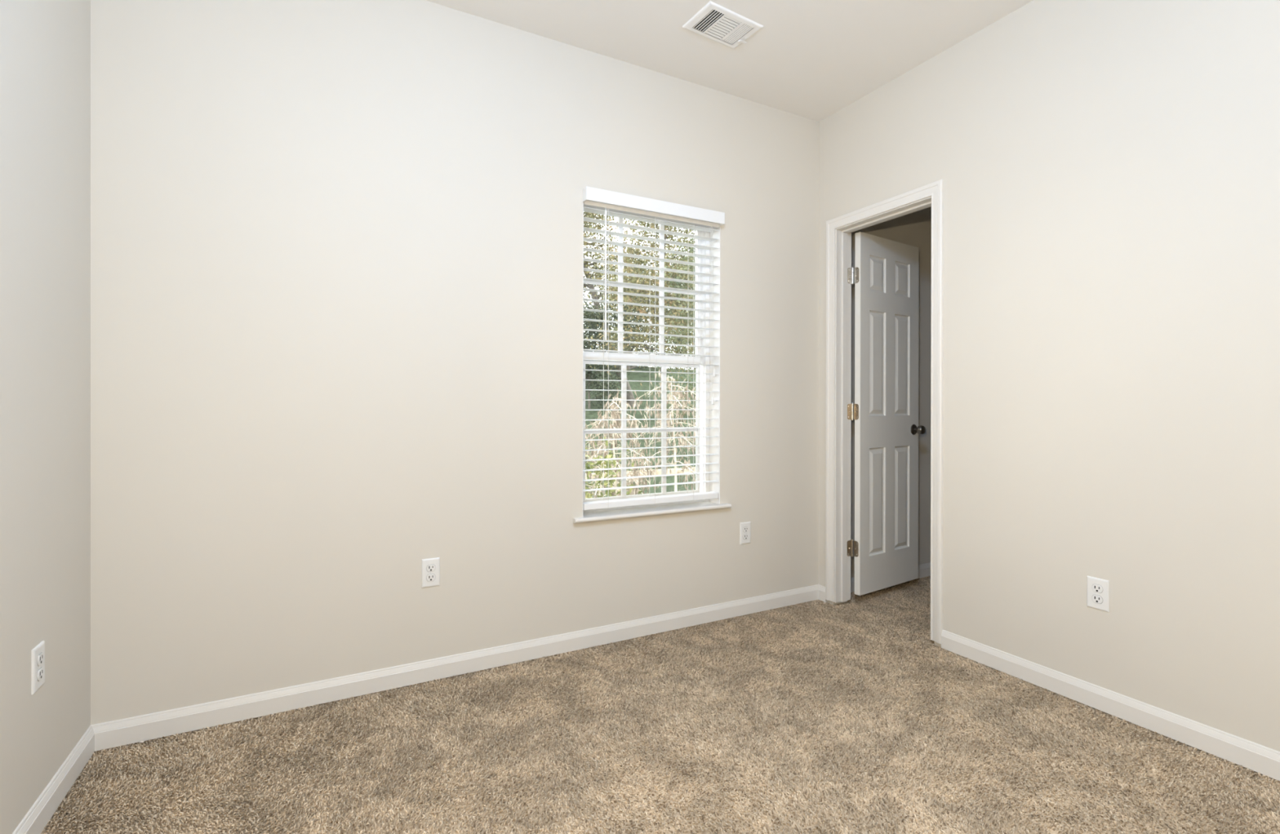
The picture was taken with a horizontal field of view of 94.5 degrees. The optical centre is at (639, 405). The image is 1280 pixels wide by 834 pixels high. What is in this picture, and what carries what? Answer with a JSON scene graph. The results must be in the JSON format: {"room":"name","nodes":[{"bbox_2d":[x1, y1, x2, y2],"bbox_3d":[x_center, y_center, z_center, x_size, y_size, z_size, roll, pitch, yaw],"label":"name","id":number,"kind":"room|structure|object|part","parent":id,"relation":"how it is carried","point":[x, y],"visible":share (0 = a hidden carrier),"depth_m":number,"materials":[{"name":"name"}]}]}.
{"room":"empty bedroom","nodes":[
{"label":"empty bedroom","id":0,"kind":"room"},
{"bbox_2d":[0,0,90,833],"bbox_3d":[-1.024,-0.257,0.366,0.150,2.780,3.400,0,0,-28],"label":"wall","id":1,"kind":"structure","parent":0,"point":[45,45],"depth_m":1.58,"materials":[{"name":"paint"}]},
{"bbox_2d":[31,640,44,694],"bbox_3d":[-1.570,0.683,1.546,0.008,0.114,0.070,0,0,-28],"label":"wall outlet","id":2,"kind":"object","parent":1,"relation":"attached to","point":[37,653],"visible":1,"depth_m":1.53,"materials":[{"name":"plastic"}]},
{"bbox_2d":[37,667,44,681],"bbox_3d":[-1.568,0.703,1.547,0.004,0.030,0.036,0,0,-28],"label":"receptacle","id":3,"kind":"object","parent":2,"relation":"attached to","point":[40,670],"depth_m":1.55,"materials":[{"name":"plastic"}]},
{"bbox_2d":[37,653,44,666],"bbox_3d":[-1.568,0.663,1.547,0.004,0.030,0.036,0,0,-28],"label":"receptacle","id":4,"kind":"object","parent":2,"relation":"attached to","point":[40,655],"depth_m":1.55,"materials":[{"name":"plastic"}]},
{"bbox_2d":[12,725,94,833],"bbox_3d":[-0.954,1.071,0.407,0.014,0.082,3.400,0,0,-28],"label":"baseboard","id":5,"kind":"structure","parent":1,"relation":"attached to","point":[41,812],"depth_m":1.64,"materials":[{"name":"paint"}]},
{"bbox_2d":[90,0,931,724],"bbox_3d":[0.341,-0.260,3.124,5.169,2.780,0.165,0,0,-28],"label":"wall","id":6,"kind":"structure","parent":0,"point":[336,246],"depth_m":2.31,"materials":[{"name":"paint"}]},
{"bbox_2d":[421,557,439,587],"bbox_3d":[-0.845,0.676,2.390,0.070,0.114,0.008,0,0,-28],"label":"wall outlet","id":7,"kind":"object","parent":6,"relation":"attached to","point":[430,567],"visible":1,"depth_m":2.39,"materials":[{"name":"plastic"}]},
{"bbox_2d":[426,573,435,582],"bbox_3d":[-0.844,0.695,2.389,0.036,0.030,0.004,0,0,-28],"label":"receptacle","id":8,"kind":"object","parent":7,"relation":"attached to","point":[429,577],"depth_m":2.39,"materials":[{"name":"plastic"}]},
{"bbox_2d":[426,564,435,572],"bbox_3d":[-0.844,0.656,2.389,0.036,0.030,0.004,0,0,-28],"label":"receptacle","id":9,"kind":"object","parent":7,"relation":"attached to","point":[429,567],"depth_m":2.39,"materials":[{"name":"plastic"}]},
{"bbox_2d":[90,584,817,751],"bbox_3d":[-0.367,1.068,2.645,3.169,0.082,0.014,0,0,-28],"label":"baseboard","id":10,"kind":"structure","parent":6,"relation":"attached to","point":[108,735],"depth_m":2.34,"materials":[{"name":"paint"}]},
{"bbox_2d":[582,202,719,513],"bbox_3d":[0.038,-0.233,2.961,0.769,1.486,0.164,0,0,-28],"label":"window","id":11,"kind":"structure","parent":6,"relation":"in","point":[706,486],"depth_m":3.08,"materials":[{"name":"plastic"}]},
{"bbox_3d":[0.012,0.118,2.979,0.682,0.748,0.026,0,0,-28],"label":"sash","id":12,"kind":"part","parent":11,"relation":"part of","materials":[{"name":"plastic"}]},
{"bbox_3d":[0.010,-0.588,3.010,0.702,0.736,0.026,0,0,-28],"label":"sash","id":13,"kind":"part","parent":11,"relation":"part of","materials":[{"name":"plastic"}]},
{"bbox_2d":[582,186,724,510],"bbox_3d":[0.072,-0.253,2.890,0.768,1.470,0.100,0,0,-28],"label":"window blind","id":14,"kind":"object","parent":11,"relation":"attached to","point":[598,201],"visible":0.93,"depth_m":2.88,"materials":[{"name":"plastic"}]},
{"bbox_3d":[-0.160,-0.222,2.791,0.004,1.404,0.056,0,0,-28],"label":"ladder cord","id":15,"kind":"part","parent":14,"relation":"part of","materials":[{"name":"fabric"}]},
{"bbox_3d":[0.063,0.466,2.912,0.754,0.030,0.052,0,0,-28],"label":"rail","id":16,"kind":"part","parent":14,"relation":"part of","materials":[{"name":"white plastic"}]},
{"bbox_3d":[0.062,-0.222,2.910,0.004,1.404,0.056,0,0,-28],"label":"ladder cord","id":17,"kind":"part","parent":14,"relation":"part of","materials":[{"name":"fabric"}]},
{"bbox_3d":[0.260,-0.222,3.016,0.004,1.404,0.056,0,0,-28],"label":"ladder cord","id":18,"kind":"part","parent":14,"relation":"part of","materials":[{"name":"fabric"}]},
{"bbox_3d":[0.368,-0.483,3.034,0.013,0.886,0.002,0,0,-28],"label":"lift cord","id":19,"kind":"part","parent":14,"relation":"part of","materials":[{"name":"fabric"}]},
{"bbox_3d":[0.377,-0.555,3.042,0.013,0.741,0.002,0,0,-28],"label":"lift cord","id":20,"kind":"part","parent":14,"relation":"part of","materials":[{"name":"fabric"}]},
{"bbox_2d":[573,501,731,523],"bbox_3d":[0.061,0.520,2.921,0.868,0.020,0.132,0,0,-28],"label":"trim","id":21,"kind":"structure","parent":6,"relation":"attached to","point":[691,507],"depth_m":2.88,"materials":[{"name":"paint"}]},
{"bbox_2d":[739,521,751,544],"bbox_3d":[0.562,0.678,3.147,0.070,0.114,0.008,0,0,-28],"label":"wall outlet","id":22,"kind":"object","parent":6,"relation":"attached to","point":[744,527],"visible":1,"depth_m":3.14,"materials":[{"name":"plastic"}]},
{"bbox_2d":[742,533,748,539],"bbox_3d":[0.563,0.698,3.145,0.036,0.030,0.004,0,0,-28],"label":"receptacle","id":23,"kind":"object","parent":22,"relation":"attached to","point":[745,536],"depth_m":3.14,"materials":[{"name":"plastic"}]},
{"bbox_2d":[742,526,748,532],"bbox_3d":[0.563,0.659,3.145,0.036,0.030,0.004,0,0,-28],"label":"receptacle","id":24,"kind":"object","parent":22,"relation":"attached to","point":[745,529],"depth_m":3.14,"materials":[{"name":"plastic"}]},
{"bbox_2d":[850,562,930,592],"bbox_3d":[1.850,1.069,3.837,1.635,0.082,0.014,0,0,-28],"label":"baseboard","id":25,"kind":"structure","parent":6,"relation":"attached to","point":[924,570],"depth_m":3.82,"materials":[{"name":"paint"}]},
{"bbox_2d":[40,576,1279,833],"bbox_3d":[1.184,1.171,1.557,4.969,0.126,3.500,0,0,-28],"label":"floor","id":26,"kind":"structure","parent":0,"point":[815,717],"depth_m":1.86,"materials":[{"name":"beige carpet"}]},
{"bbox_2d":[425,0,1033,121],"bbox_3d":[1.184,-1.686,1.559,5.169,0.120,3.715,0,0,-28],"label":"ceiling","id":27,"kind":"structure","parent":0,"point":[812,60],"depth_m":2.61,"materials":[{"name":"paint"}]},
{"bbox_2d":[682,1,763,48],"bbox_3d":[0.358,-1.622,2.541,0.297,0.014,0.190,0,0,-32],"label":"ceiling vent","id":28,"kind":"object","parent":27,"relation":"in","point":[717,21],"visible":1,"depth_m":2.53,"materials":[{"name":"metal"}]},
{"bbox_2d":[817,0,1279,751],"bbox_3d":[1.883,-0.256,1.930,0.115,2.780,3.400,0,0,-28],"label":"wall","id":29,"kind":"structure","parent":0,"point":[1109,170],"depth_m":2.14,"materials":[{"name":"paint"}]},
{"bbox_2d":[817,584,826,602],"bbox_3d":[1.036,1.069,3.368,0.014,0.082,0.068,0,0,-28],"label":"baseboard","id":30,"kind":"structure","parent":29,"relation":"attached to","point":[821,589],"depth_m":3.36,"materials":[{"name":"paint"}]},
{"bbox_2d":[850,313,851,525],"bbox_3d":[1.336,0.027,3.087,0.018,2.130,0.706,0,0,-28],"label":"trim","id":31,"kind":"structure","parent":29,"relation":"attached to","point":[851,313],"depth_m":3.35,"materials":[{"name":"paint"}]},
{"bbox_2d":[834,196,931,603],"bbox_3d":[1.277,0.051,3.056,0.115,2.092,0.620,0,0,-28],"label":"trim","id":32,"kind":"structure","parent":29,"relation":"attached to","point":[843,234],"depth_m":3.30,"materials":[{"name":"paint"}]},
{"bbox_2d":[825,179,943,644],"bbox_3d":[1.219,0.027,3.025,0.018,2.130,0.706,0,0,-28],"label":"trim","id":33,"kind":"structure","parent":29,"relation":"attached to","point":[935,190],"depth_m":2.76,"materials":[{"name":"paint"}]},
{"bbox_2d":[847,231,925,595],"bbox_3d":[1.448,0.046,3.473,0.637,2.030,0.166,0,0,-35],"label":"door","id":34,"kind":"structure","parent":29,"relation":"in","point":[885,275],"depth_m":3.44,"materials":[{"name":"paint"}]},
{"bbox_3d":[1.687,0.146,3.572,0.052,0.052,0.058,0,0,-35],"label":"knob","id":35,"kind":"part","parent":34,"relation":"part of","materials":[{"name":"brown metal"}]},
{"bbox_2d":[1087,576,1109,612],"bbox_3d":[1.681,0.692,2.174,0.008,0.114,0.070,0,0,-28],"label":"wall outlet","id":36,"kind":"object","parent":29,"relation":"attached to","point":[1098,589],"visible":1,"depth_m":2.17,"materials":[{"name":"plastic"}]},
{"bbox_2d":[1091,594,1102,604],"bbox_3d":[1.680,0.712,2.173,0.004,0.030,0.036,0,0,-28],"label":"receptacle","id":37,"kind":"object","parent":36,"relation":"attached to","point":[1095,598],"depth_m":2.17,"materials":[{"name":"plastic"}]},
{"bbox_2d":[1091,584,1102,593],"bbox_3d":[1.680,0.672,2.173,0.004,0.030,0.036,0,0,-28],"label":"receptacle","id":38,"kind":"object","parent":36,"relation":"attached to","point":[1095,588],"depth_m":2.17,"materials":[{"name":"plastic"}]},
{"bbox_2d":[941,630,1279,781],"bbox_3d":[2.008,1.073,1.560,0.014,0.082,2.625,0,0,-28],"label":"baseboard","id":39,"kind":"structure","parent":29,"relation":"attached to","point":[1256,757],"depth_m":2.08,"materials":[{"name":"paint"}]},
{"label":"outside","id":40,"kind":"structure","parent":0,"visible":0},
{"bbox_2d":[585,364,695,498],"bbox_3d":[-3.305,0.096,24.120,40.000,2.772,40.000,0,0,-28],"label":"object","id":41,"kind":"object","parent":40,"point":[645,376],"depth_m":13.75,"materials":[{"name":"green plant"}]},
{"bbox_2d":[583,297,633,408],"bbox_3d":[-1.220,-1.194,14.046,2.234,2.770,1.878,0,0,-13],"label":"bush","id":42,"kind":"object","parent":41,"relation":"on","point":[588,314],"visible":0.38,"depth_m":13.89,"materials":[{"name":"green plant"}]},
{"bbox_2d":[585,436,642,498],"bbox_3d":[-0.352,0.888,5.106,0.822,1.238,0.746,0,0,-28],"label":"leafy shrub","id":43,"kind":"object","parent":41,"relation":"on","point":[609,473],"visible":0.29,"depth_m":5.09,"materials":[{"name":"green plant"}]},
{"bbox_2d":[585,388,660,497],"bbox_3d":[-0.272,0.655,6.241,0.999,1.700,0.968,0,0,-28],"label":"shrub","id":44,"kind":"object","parent":41,"relation":"on","point":[634,491],"visible":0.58,"depth_m":6.14,"materials":[{"name":"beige plant"}]},
{"bbox_2d":[583,212,679,406],"bbox_3d":[-1.099,-2.921,14.340,4.156,6.116,3.585,0,0,1],"label":"forked tree","id":45,"kind":"object","parent":41,"relation":"on","point":[587,264],"visible":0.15,"depth_m":14.32,"materials":[{"name":"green plant"}]},
{"bbox_2d":[583,242,690,373],"bbox_3d":[-0.622,-3.104,18.152,4.790,4.489,4.965,0,0,4],"label":"evergreen tree","id":46,"kind":"object","parent":41,"relation":"on","point":[628,367],"visible":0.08,"depth_m":17.62,"materials":[{"name":"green plant"}]},
{"bbox_2d":[583,216,695,453],"bbox_3d":[0.301,-1.933,12.018,3.524,6.062,3.446,0,0,-25],"label":"broadleaf tree","id":47,"kind":"object","parent":41,"relation":"on","point":[628,251],"visible":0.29,"depth_m":11.66,"materials":[{"name":"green plant"}]},
{"bbox_2d":[585,467,695,479],"bbox_3d":[0.742,1.221,9.206,8.000,0.660,0.130,0,0,-28],"label":"rail fence","id":48,"kind":"object","parent":41,"relation":"on","point":[659,472],"visible":0.02,"depth_m":8.88,"materials":[{"name":"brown wood"}]},
{"bbox_2d":[618,370,695,492],"bbox_3d":[0.503,0.497,8.226,1.597,2.011,1.541,0,0,7],"label":"shrub","id":49,"kind":"object","parent":41,"relation":"on","point":[680,394],"visible":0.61,"depth_m":8.03,"materials":[{"name":"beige plant"}]},
{"bbox_2d":[644,248,695,369],"bbox_3d":[2.171,-3.748,21.434,5.152,4.973,4.644,0,0,-28],"label":"evergreen tree","id":50,"kind":"object","parent":41,"relation":"on","point":[690,333],"visible":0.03,"depth_m":21.01,"materials":[{"name":"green plant"}]},
{"bbox_2d":[649,229,695,426],"bbox_3d":[1.059,-0.743,9.875,1.769,4.488,1.990,0,0,33],"label":"slender tree","id":51,"kind":"object","parent":41,"relation":"on","point":[692,249],"visible":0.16,"depth_m":9.78,"materials":[{"name":"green plant"}]}
]}

